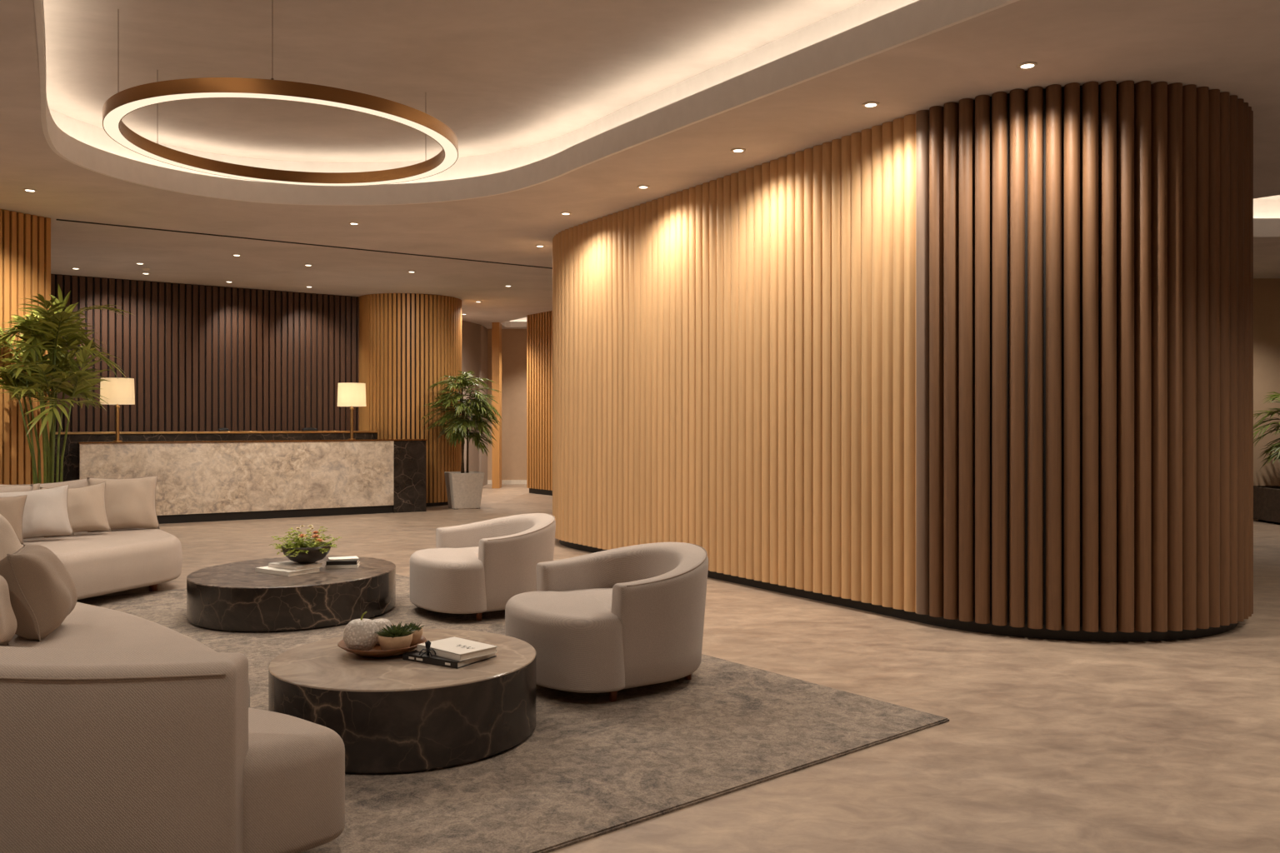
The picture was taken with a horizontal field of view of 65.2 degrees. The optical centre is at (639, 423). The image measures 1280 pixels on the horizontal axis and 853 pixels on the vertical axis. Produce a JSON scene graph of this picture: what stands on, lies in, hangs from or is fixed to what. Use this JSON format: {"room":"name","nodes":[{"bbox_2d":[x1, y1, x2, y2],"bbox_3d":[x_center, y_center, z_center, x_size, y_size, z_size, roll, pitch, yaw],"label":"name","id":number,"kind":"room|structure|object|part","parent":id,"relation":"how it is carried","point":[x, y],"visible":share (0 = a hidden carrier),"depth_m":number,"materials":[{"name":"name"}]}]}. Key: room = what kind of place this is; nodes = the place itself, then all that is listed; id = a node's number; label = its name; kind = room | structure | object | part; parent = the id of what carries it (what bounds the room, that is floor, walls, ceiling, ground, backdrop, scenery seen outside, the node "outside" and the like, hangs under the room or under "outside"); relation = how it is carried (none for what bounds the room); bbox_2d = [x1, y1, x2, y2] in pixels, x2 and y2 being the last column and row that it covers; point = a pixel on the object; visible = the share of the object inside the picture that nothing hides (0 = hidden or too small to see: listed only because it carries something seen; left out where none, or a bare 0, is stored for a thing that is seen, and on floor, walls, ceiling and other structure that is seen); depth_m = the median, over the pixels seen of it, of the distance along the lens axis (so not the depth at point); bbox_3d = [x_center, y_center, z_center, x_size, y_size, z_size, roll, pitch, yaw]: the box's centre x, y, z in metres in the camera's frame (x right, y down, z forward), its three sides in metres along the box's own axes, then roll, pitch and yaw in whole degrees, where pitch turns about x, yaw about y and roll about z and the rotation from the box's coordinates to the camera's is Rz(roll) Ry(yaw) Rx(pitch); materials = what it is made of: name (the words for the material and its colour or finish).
{"room":"lobby","nodes":[
{"label":"lobby","id":0,"kind":"room"},
{"bbox_2d":[0,209,50,484],"bbox_3d":[-9.519,-0.363,3.345,0.355,3.386,15.200,0,0,27],"label":"wall","id":1,"kind":"structure","parent":0,"point":[25,239],"depth_m":9.75,"materials":[{"name":"brown wood"}]},
{"bbox_2d":[50,274,359,432],"bbox_3d":[-7.371,-0.363,14.418,7.000,3.386,0.280,0,0,-35],"label":"wall","id":2,"kind":"structure","parent":0,"point":[198,357],"depth_m":14.96,"materials":[{"name":"brown wood"}]},
{"bbox_2d":[461,320,487,486],"bbox_3d":[-3.960,-0.363,19.350,1.280,3.386,4.900,0,0,0],"label":"wall","id":3,"kind":"structure","parent":0,"point":[474,337],"depth_m":20.61,"materials":[{"name":"beige paint"}]},
{"bbox_2d":[487,329,526,479],"bbox_3d":[-2.000,-0.675,21.900,5.200,4.010,0.200,0,0,0],"label":"wall","id":4,"kind":"structure","parent":0,"point":[513,341],"depth_m":21.80,"materials":[{"name":"beige paint"}]},
{"bbox_2d":[487,480,526,484],"bbox_3d":[-1.360,1.285,21.785,3.920,0.090,0.030,0,0,0],"label":"baseboard","id":5,"kind":"structure","parent":4,"relation":"attached to","point":[489,482],"depth_m":21.77,"materials":[{"name":"beige wood"}]},
{"bbox_2d":[526,310,552,495],"bbox_3d":[-0.482,-0.363,17.039,0.430,3.386,5.200,0,0,-35],"label":"wall","id":6,"kind":"structure","parent":0,"point":[539,326],"depth_m":18.59,"materials":[{"name":"brown wood"}]},
{"bbox_2d":[0,0,1279,329],"bbox_3d":[-1.000,-2.315,9.500,26.000,0.530,27.000,0,0,0],"label":"ceiling","id":7,"kind":"structure","parent":0,"point":[502,75],"depth_m":7.14,"materials":[{"name":"beige paint"}]},
{"bbox_2d":[22,188,37,192],"bbox_3d":[-5.375,-2.051,8.811,0.110,0.007,0.110,0,0,0],"label":"recessed light","id":8,"kind":"object","parent":7,"relation":"in","point":[24,189],"visible":1,"depth_m":8.80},
{"bbox_2d":[141,267,149,270],"bbox_3d":[-6.555,-2.041,13.264,0.104,0.030,0.104,0,0,0],"label":"ceiling sensor","id":9,"kind":"object","parent":7,"relation":"attached to","point":[142,268],"visible":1,"depth_m":13.23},
{"bbox_2d":[102,77,458,186],"bbox_3d":[-2.400,-2.212,6.860,2.270,0.633,2.270,0,0,0],"label":"pendant","id":10,"kind":"object","parent":7,"relation":"hanging from","point":[123,102],"visible":1,"depth_m":6.31,"materials":[{"name":"brown metal"}]},
{"bbox_2d":[349,222,359,224],"bbox_3d":[-2.938,-2.051,10.280,0.110,0.007,0.110,0,0,0],"label":"recessed light","id":11,"kind":"object","parent":7,"relation":"in","point":[350,223],"visible":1,"depth_m":10.27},
{"bbox_3d":[-0.288,-2.554,4.176,5.061,0.052,12.826,0,0,-34],"label":"raised panel","id":12,"kind":"part","parent":7,"relation":"part of","materials":[{"name":"paint"}]},
{"bbox_2d":[49,0,918,184],"bbox_3d":[-0.290,-2.308,4.174,5.080,0.444,12.847,0,0,-34],"label":"light","id":13,"kind":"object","parent":7,"relation":"attached to","point":[866,11],"depth_m":8.35,"materials":[{"name":"paint"}]},
{"bbox_2d":[500,316,526,327],"bbox_3d":[-1.780,-2.114,20.000,2.420,0.124,3.060,0,0,0],"label":"trim","id":14,"kind":"structure","parent":7,"relation":"attached to","point":[507,324],"depth_m":21.40,"materials":[{"name":"paint"}]},
{"bbox_2d":[509,317,526,321],"bbox_3d":[-1.780,-2.258,20.000,2.580,0.344,3.220,0,0,0],"label":"trim","id":15,"kind":"structure","parent":7,"relation":"attached to","point":[524,319],"depth_m":21.56,"materials":[{"name":"paint"}]},
{"bbox_2d":[34,0,1019,205],"bbox_3d":[-0.290,-2.147,4.174,4.920,0.189,12.686,0,0,-34],"label":"trim","id":16,"kind":"structure","parent":7,"relation":"attached to","point":[920,18],"depth_m":7.44,"materials":[{"name":"paint"}]},
{"bbox_2d":[560,212,571,214],"bbox_3d":[-0.726,-2.051,9.790,0.110,0.007,0.110,0,0,0],"label":"recessed light","id":17,"kind":"object","parent":7,"relation":"in","point":[561,213],"visible":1,"depth_m":9.78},
{"bbox_2d":[637,185,649,189],"bbox_3d":[0.029,-2.051,8.687,0.110,0.007,0.110,0,0,0],"label":"recessed light","id":18,"kind":"object","parent":7,"relation":"in","point":[642,187],"visible":1,"depth_m":8.68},
{"bbox_2d":[730,148,745,153],"bbox_3d":[0.740,-2.051,7.522,0.110,0.007,0.110,0,0,0],"label":"recessed light","id":19,"kind":"object","parent":7,"relation":"in","point":[734,150],"visible":1,"depth_m":7.51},
{"bbox_2d":[862,101,879,108],"bbox_3d":[1.487,-2.051,6.442,0.110,0.007,0.110,0,0,0],"label":"recessed light","id":20,"kind":"object","parent":7,"relation":"in","point":[869,104],"visible":1,"depth_m":6.43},
{"bbox_2d":[1017,61,1037,69],"bbox_3d":[2.223,-2.051,5.738,0.110,0.007,0.110,0,0,0],"label":"recessed light","id":21,"kind":"object","parent":7,"relation":"in","point":[1028,65],"visible":1,"depth_m":5.73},
{"bbox_2d":[1253,194,1279,237],"bbox_3d":[8.019,-2.154,9.756,5.701,0.204,3.052,0,0,0],"label":"trim","id":22,"kind":"structure","parent":7,"relation":"attached to","point":[1262,227],"depth_m":11.01,"materials":[{"name":"paint"}]},
{"bbox_2d":[1253,200,1279,218],"bbox_3d":[8.019,-2.308,9.756,5.861,0.444,3.212,0,0,0],"label":"light","id":23,"kind":"object","parent":7,"relation":"attached to","point":[1262,208],"depth_m":11.31,"materials":[{"name":"paint"}]},
{"bbox_3d":[8.019,-2.554,9.756,5.841,0.052,3.192,0,0,0],"label":"raised panel","id":24,"kind":"part","parent":7,"relation":"part of","materials":[{"name":"paint"}]},
{"bbox_2d":[92,484,1279,852],"bbox_3d":[-1.000,1.380,9.500,26.000,0.100,27.000,0,0,0],"label":"floor","id":25,"kind":"structure","parent":0,"point":[1045,746],"depth_m":4.34,"materials":[{"name":"stone"}]},
{"bbox_2d":[0,285,133,484],"bbox_3d":[-5.392,0.015,9.213,1.651,2.630,1.230,0,0,32],"label":"potted palm","id":26,"kind":"object","parent":25,"relation":"on","point":[43,332],"visible":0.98,"depth_m":9.14,"materials":[{"name":"plant"}]},
{"bbox_2d":[54,430,427,524],"bbox_3d":[-5.511,0.724,14.179,4.850,1.212,0.920,0,0,-32],"label":"reception desk","id":27,"kind":"object","parent":25,"relation":"on","point":[202,476],"visible":0.8,"depth_m":13.87,"materials":[{"name":"stone"}]},
{"bbox_2d":[100,377,134,441],"bbox_3d":[-6.853,-0.173,13.116,0.410,0.830,0.410,0,0,0],"label":"table lamp","id":28,"kind":"object","parent":27,"relation":"on","point":[120,391],"visible":0.89,"depth_m":12.96,"materials":[{"name":"beige fabric"}]},
{"bbox_3d":[-6.853,-0.418,13.116,0.410,0.340,0.410,0,0,0],"label":"lamp shade","id":29,"kind":"part","parent":28,"relation":"part of","materials":[{"name":"fabric"}]},
{"bbox_2d":[54,432,377,482],"bbox_3d":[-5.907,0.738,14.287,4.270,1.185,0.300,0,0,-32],"label":"countertop","id":30,"kind":"structure","parent":27,"relation":"on","point":[70,458],"depth_m":13.72,"materials":[{"name":"beige stone"}]},
{"bbox_2d":[218,428,229,431],"bbox_3d":[-5.963,0.092,14.312,0.130,0.052,0.120,0,0,-32],"label":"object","id":31,"kind":"object","parent":27,"relation":"on","point":[220,429],"visible":1,"depth_m":14.26,"materials":[{"name":"black plastic"}]},
{"bbox_3d":[-5.385,0.738,13.757,4.060,0.955,0.050,0,0,-32],"label":"panel","id":32,"kind":"part","parent":27,"relation":"part of","materials":[{"name":"stone"}]},
{"bbox_2d":[301,427,316,431],"bbox_3d":[-4.941,0.092,14.942,0.200,0.052,0.120,0,0,-32],"label":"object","id":33,"kind":"object","parent":27,"relation":"on","point":[305,429],"visible":1,"depth_m":14.89,"materials":[{"name":"black plastic"}]},
{"bbox_2d":[337,382,365,439],"bbox_3d":[-4.244,-0.173,14.726,0.410,0.830,0.410,0,0,0],"label":"table lamp","id":34,"kind":"object","parent":27,"relation":"on","point":[349,394],"visible":1,"depth_m":14.57,"materials":[{"name":"beige fabric"}]},
{"bbox_3d":[-4.244,-0.418,14.726,0.410,0.340,0.410,0,0,0],"label":"lamp shade","id":35,"kind":"part","parent":34,"relation":"part of","materials":[{"name":"fabric"}]},
{"bbox_2d":[359,293,461,506],"bbox_3d":[-3.820,-0.363,16.620,1.690,3.386,1.690,0,0,0],"label":"slatted wall","id":36,"kind":"structure","parent":25,"relation":"on","point":[408,342],"depth_m":15.90,"materials":[{"name":"brown wood"}]},
{"bbox_3d":[-4.477,-0.392,16.162,0.078,3.324,0.544,0,0,-35],"label":"smooth panel","id":37,"kind":"part","parent":36,"relation":"part of","materials":[{"name":"brown wood"}]},
{"bbox_2d":[420,370,503,509],"bbox_3d":[-2.795,0.261,15.699,1.295,2.139,1.337,0,0,-3],"label":"potted tree","id":38,"kind":"object","parent":25,"relation":"on","point":[464,489],"visible":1,"depth_m":15.48,"materials":[{"name":"green plant"}]},
{"bbox_3d":[-2.760,1.050,15.700,0.518,0.560,0.518,0,0,-24],"label":"pot","id":39,"kind":"part","parent":38,"relation":"part of","materials":[{"name":"concrete"}]},
{"bbox_2d":[491,322,501,488],"bbox_3d":[-2.940,-0.363,20.550,0.150,3.386,0.350,0,0,0],"label":"post","id":40,"kind":"object","parent":25,"relation":"on","point":[496,327],"visible":1,"depth_m":20.38,"materials":[{"name":"brown wood"}]},
{"bbox_2d":[76,574,949,852],"bbox_3d":[-2.076,1.323,5.441,4.100,0.014,5.900,0,0,-39],"label":"area rug","id":41,"kind":"object","parent":25,"relation":"on","point":[591,766],"visible":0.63,"depth_m":4.03,"materials":[{"name":"carpet"}]},
{"bbox_2d":[21,528,182,599],"bbox_3d":[-4.774,0.953,7.288,1.826,0.726,3.130,0,0,33],"label":"curved sofa","id":42,"kind":"object","parent":41,"relation":"on","point":[102,562],"visible":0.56,"depth_m":7.48,"materials":[{"name":"fabric"}]},
{"bbox_2d":[0,495,27,544],"bbox_3d":[-4.787,0.718,7.405,0.418,0.388,0.185,0,0,-27],"label":"throw pillow","id":43,"kind":"object","parent":42,"relation":"on","point":[12,508],"visible":0.7,"depth_m":7.44,"materials":[{"name":"fabric"}]},
{"bbox_2d":[0,484,34,492],"bbox_3d":[-5.066,0.685,7.791,0.262,0.455,0.646,0,0,42],"label":"cushion","id":44,"kind":"object","parent":42,"relation":"on","point":[22,487],"visible":0.25,"depth_m":7.91,"materials":[{"name":"fabric"}]},
{"bbox_2d":[0,483,39,490],"bbox_3d":[-5.049,0.688,8.001,0.429,0.448,0.195,0,0,-29],"label":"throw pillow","id":45,"kind":"object","parent":42,"relation":"on","point":[36,487],"visible":0.09,"depth_m":8.10,"materials":[{"name":"fabric"}]},
{"bbox_2d":[0,485,74,539],"bbox_3d":[-4.656,0.697,7.665,0.546,0.430,0.244,0,0,-35],"label":"throw pillow","id":46,"kind":"object","parent":42,"relation":"on","point":[45,512],"visible":0.78,"depth_m":7.65,"materials":[{"name":"fabric"}]},
{"bbox_2d":[1,478,87,489],"bbox_3d":[-4.911,0.688,8.311,0.678,0.450,0.253,0,0,-44],"label":"cushion","id":47,"kind":"object","parent":42,"relation":"on","point":[82,482],"visible":0.1,"depth_m":8.39,"materials":[{"name":"fabric"}]},
{"bbox_2d":[39,481,111,538],"bbox_3d":[-4.554,0.695,8.072,0.501,0.435,0.235,0,0,-33],"label":"throw pillow","id":48,"kind":"object","parent":42,"relation":"on","point":[86,505],"visible":0.63,"depth_m":8.05,"materials":[{"name":"fabric"}]},
{"bbox_2d":[86,475,159,532],"bbox_3d":[-4.371,0.682,8.464,0.545,0.461,0.231,0,0,-32],"label":"throw pillow","id":49,"kind":"object","parent":42,"relation":"on","point":[130,502],"visible":0.79,"depth_m":8.43,"materials":[{"name":"fabric"}]},
{"bbox_3d":[-3.820,1.261,7.850,0.068,0.110,0.068,0,0,0],"label":"leg","id":50,"kind":"part","parent":42,"relation":"part of","materials":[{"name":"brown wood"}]},
{"bbox_2d":[0,602,344,852],"bbox_3d":[-2.620,0.986,3.884,1.597,0.661,3.750,0,0,-44],"label":"curved sofa","id":51,"kind":"object","parent":41,"relation":"on","point":[121,732],"visible":0.94,"depth_m":2.71,"materials":[{"name":"fabric"}]},
{"bbox_2d":[0,575,17,646],"bbox_3d":[-2.537,0.724,3.862,0.217,0.335,0.297,0,0,0],"label":"throw pillow","id":52,"kind":"object","parent":51,"relation":"on","point":[8,624],"visible":0.99,"depth_m":3.90,"materials":[{"name":"fabric"}]},
{"bbox_2d":[0,514,22,560],"bbox_3d":[-3.110,0.657,4.732,0.281,0.470,0.504,0,0,10],"label":"throw pillow","id":53,"kind":"object","parent":51,"relation":"on","point":[10,543],"visible":0.34,"depth_m":4.81,"materials":[{"name":"fabric"}]},
{"bbox_2d":[0,544,77,642],"bbox_3d":[-2.565,0.709,4.236,0.290,0.367,0.425,0,0,-22],"label":"throw pillow","id":54,"kind":"object","parent":51,"relation":"on","point":[42,593],"visible":0.88,"depth_m":4.09,"materials":[{"name":"fabric"}]},
{"bbox_3d":[-2.877,0.963,3.565,3.862,0.615,0.766,0,0,33],"label":"backrest","id":55,"kind":"part","parent":51,"relation":"part of","materials":[{"name":"fabric"}]},
{"bbox_3d":[-2.560,1.060,4.060,3.369,0.340,1.286,0,0,41],"label":"seat","id":56,"kind":"part","parent":51,"relation":"part of","materials":[{"name":"fabric"}]},
{"bbox_3d":[-1.192,1.093,3.072,0.590,0.335,0.545,0,0,0],"label":"seat","id":57,"kind":"part","parent":51,"relation":"part of","materials":[{"name":"fabric"}]},
{"bbox_2d":[186,555,395,632],"bbox_3d":[-2.420,1.173,7.020,1.360,0.286,1.520,0,0,0],"label":"coffee table","id":58,"kind":"object","parent":41,"relation":"on","point":[232,597],"visible":0.9,"depth_m":6.43,"materials":[{"name":"brown stone"}]},
{"bbox_2d":[255,566,319,576],"bbox_3d":[-2.440,1.016,6.930,0.360,0.028,0.260,0,0,34],"label":"book","id":59,"kind":"object","parent":58,"relation":"on","point":[267,570],"visible":0.77,"depth_m":6.83,"materials":[{"name":"paper"}]},
{"bbox_2d":[268,560,322,570],"bbox_3d":[-2.400,0.989,6.970,0.310,0.026,0.220,0,0,34],"label":"book","id":60,"kind":"object","parent":59,"relation":"on","point":[288,565],"visible":0.91,"depth_m":6.91,"materials":[{"name":"paper"}]},
{"bbox_2d":[270,525,341,564],"bbox_3d":[-2.333,0.843,6.973,0.484,0.267,0.458,0,0,-20],"label":"flower bowl","id":61,"kind":"object","parent":60,"relation":"on","point":[301,552],"visible":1,"depth_m":6.90,"materials":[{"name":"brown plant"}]},
{"bbox_2d":[325,561,359,569],"bbox_3d":[-2.130,1.018,7.170,0.220,0.024,0.170,0,0,-10],"label":"book","id":62,"kind":"object","parent":58,"relation":"on","point":[333,567],"visible":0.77,"depth_m":7.09,"materials":[{"name":"paper"}]},
{"bbox_2d":[325,560,359,565],"bbox_3d":[-2.130,0.993,7.170,0.210,0.026,0.160,0,0,-10],"label":"book","id":63,"kind":"object","parent":62,"relation":"on","point":[328,562],"visible":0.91,"depth_m":7.10,"materials":[{"name":"paper"}]},
{"bbox_2d":[328,555,359,561],"bbox_3d":[-2.135,0.975,7.200,0.200,0.010,0.140,0,0,-22],"label":"book","id":64,"kind":"object","parent":63,"relation":"on","point":[338,558],"visible":1,"depth_m":7.16,"materials":[{"name":"paper"}]},
{"bbox_2d":[268,629,536,774],"bbox_3d":[-1.000,1.155,4.280,1.106,0.321,1.106,0,0,0],"label":"coffee table","id":65,"kind":"object","parent":41,"relation":"on","point":[394,715],"visible":0.81,"depth_m":3.85,"materials":[{"name":"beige stone"}]},
{"bbox_2d":[337,635,426,658],"bbox_3d":[-1.115,0.970,4.335,0.374,0.050,0.374,0,0,0],"label":"serving tray","id":66,"kind":"object","parent":65,"relation":"on","point":[377,652],"visible":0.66,"depth_m":4.21,"materials":[{"name":"brown wood"}]},
{"bbox_2d":[343,611,378,650],"bbox_3d":[-1.191,0.891,4.275,0.146,0.174,0.146,0,0,0],"label":"gourd","id":67,"kind":"object","parent":66,"relation":"on","point":[358,634],"visible":0.88,"depth_m":4.22,"materials":[{"name":"white plant"}]},
{"bbox_2d":[372,619,392,644],"bbox_3d":[-1.149,0.924,4.425,0.116,0.109,0.116,0,0,0],"label":"gourd","id":68,"kind":"object","parent":66,"relation":"on","point":[380,623],"visible":0.38,"depth_m":4.39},
{"bbox_2d":[375,621,414,654],"bbox_3d":[-1.037,0.910,4.264,0.164,0.137,0.170,0,0,23],"label":"succulent bowl","id":69,"kind":"object","parent":66,"relation":"on","point":[397,637],"visible":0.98,"depth_m":4.22,"materials":[{"name":"beige ceramic"}]},
{"bbox_2d":[400,621,424,646],"bbox_3d":[-1.005,0.919,4.390,0.114,0.110,0.116,0,0,0],"label":"succulent bowl","id":70,"kind":"object","parent":66,"relation":"on","point":[417,636],"visible":0.53,"depth_m":4.37,"materials":[{"name":"beige ceramic"}]},
{"bbox_2d":[402,650,496,669],"bbox_3d":[-0.805,0.982,4.235,0.300,0.026,0.251,0,0,31],"label":"book","id":71,"kind":"object","parent":65,"relation":"on","point":[413,656],"visible":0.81,"depth_m":4.14,"materials":[{"name":"paper"}]},
{"bbox_2d":[419,640,435,656],"bbox_3d":[-0.885,0.938,4.162,0.073,0.061,0.038,0,0,0],"label":"metal ornament","id":72,"kind":"object","parent":71,"relation":"on","point":[427,644],"visible":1,"depth_m":4.17,"materials":[{"name":"black metal"}]},
{"bbox_2d":[416,636,497,661],"bbox_3d":[-0.775,0.954,4.235,0.285,0.029,0.200,0,0,41],"label":"book","id":73,"kind":"object","parent":71,"relation":"on","point":[453,648],"visible":1,"depth_m":4.19,"materials":[{"name":"paper"}]},
{"bbox_2d":[410,513,555,621],"bbox_3d":[-1.096,0.990,7.073,1.012,0.653,0.919,0,0,-32],"label":"barrel armchair","id":74,"kind":"object","parent":41,"relation":"on","point":[477,567],"visible":0.91,"depth_m":6.71,"materials":[{"name":"fabric"}]},
{"bbox_3d":[-1.158,1.070,7.034,0.864,0.362,0.895,0,0,-32],"label":"seat","id":75,"kind":"part","parent":74,"relation":"part of","materials":[{"name":"fabric"}]},
{"bbox_3d":[-1.071,1.281,6.664,0.042,0.070,0.042,0,0,-32],"label":"leg","id":76,"kind":"part","parent":74,"relation":"part of","materials":[{"name":"brown wood"}]},
{"bbox_2d":[505,542,708,702],"bbox_3d":[-0.153,0.983,5.155,1.032,0.666,0.937,0,0,-32],"label":"barrel armchair","id":77,"kind":"object","parent":41,"relation":"on","point":[612,621],"visible":0.94,"depth_m":4.80,"materials":[{"name":"fabric"}]},
{"bbox_3d":[-0.216,1.065,5.115,0.881,0.369,0.913,0,0,-32],"label":"seat","id":78,"kind":"part","parent":77,"relation":"part of","materials":[{"name":"fabric"}]},
{"bbox_3d":[-0.128,1.280,4.738,0.043,0.071,0.043,0,0,-32],"label":"leg","id":79,"kind":"part","parent":77,"relation":"part of","materials":[{"name":"brown wood"}]},
{"bbox_3d":[0.246,1.280,5.139,0.043,0.071,0.043,0,0,-32],"label":"leg","id":80,"kind":"part","parent":77,"relation":"part of","materials":[{"name":"brown wood"}]},
{"bbox_2d":[552,80,1253,642],"bbox_3d":[1.760,-0.363,9.463,3.043,3.386,7.527,0,0,-33],"label":"wall","id":81,"kind":"structure","parent":25,"relation":"on","point":[984,364],"depth_m":6.47,"materials":[{"name":"brown wood"}]},
{"bbox_2d":[1253,391,1279,523],"bbox_3d":[8.695,0.426,13.356,1.089,1.808,1.183,0,0,27],"label":"potted tree","id":82,"kind":"object","parent":25,"relation":"on","point":[1266,498],"visible":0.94,"depth_m":13.39,"materials":[{"name":"green plant"}]},
{"bbox_3d":[8.720,1.080,13.350,0.780,0.440,0.780,0,0,0],"label":"pot","id":83,"kind":"part","parent":82,"relation":"part of","materials":[{"name":"stone"}]},
{"bbox_2d":[1253,278,1279,485],"bbox_3d":[6.500,-0.675,14.300,9.800,4.010,0.200,0,0,0],"label":"wall","id":84,"kind":"structure","parent":0,"point":[1266,291],"depth_m":14.20,"materials":[{"name":"beige paint"}]}
]}

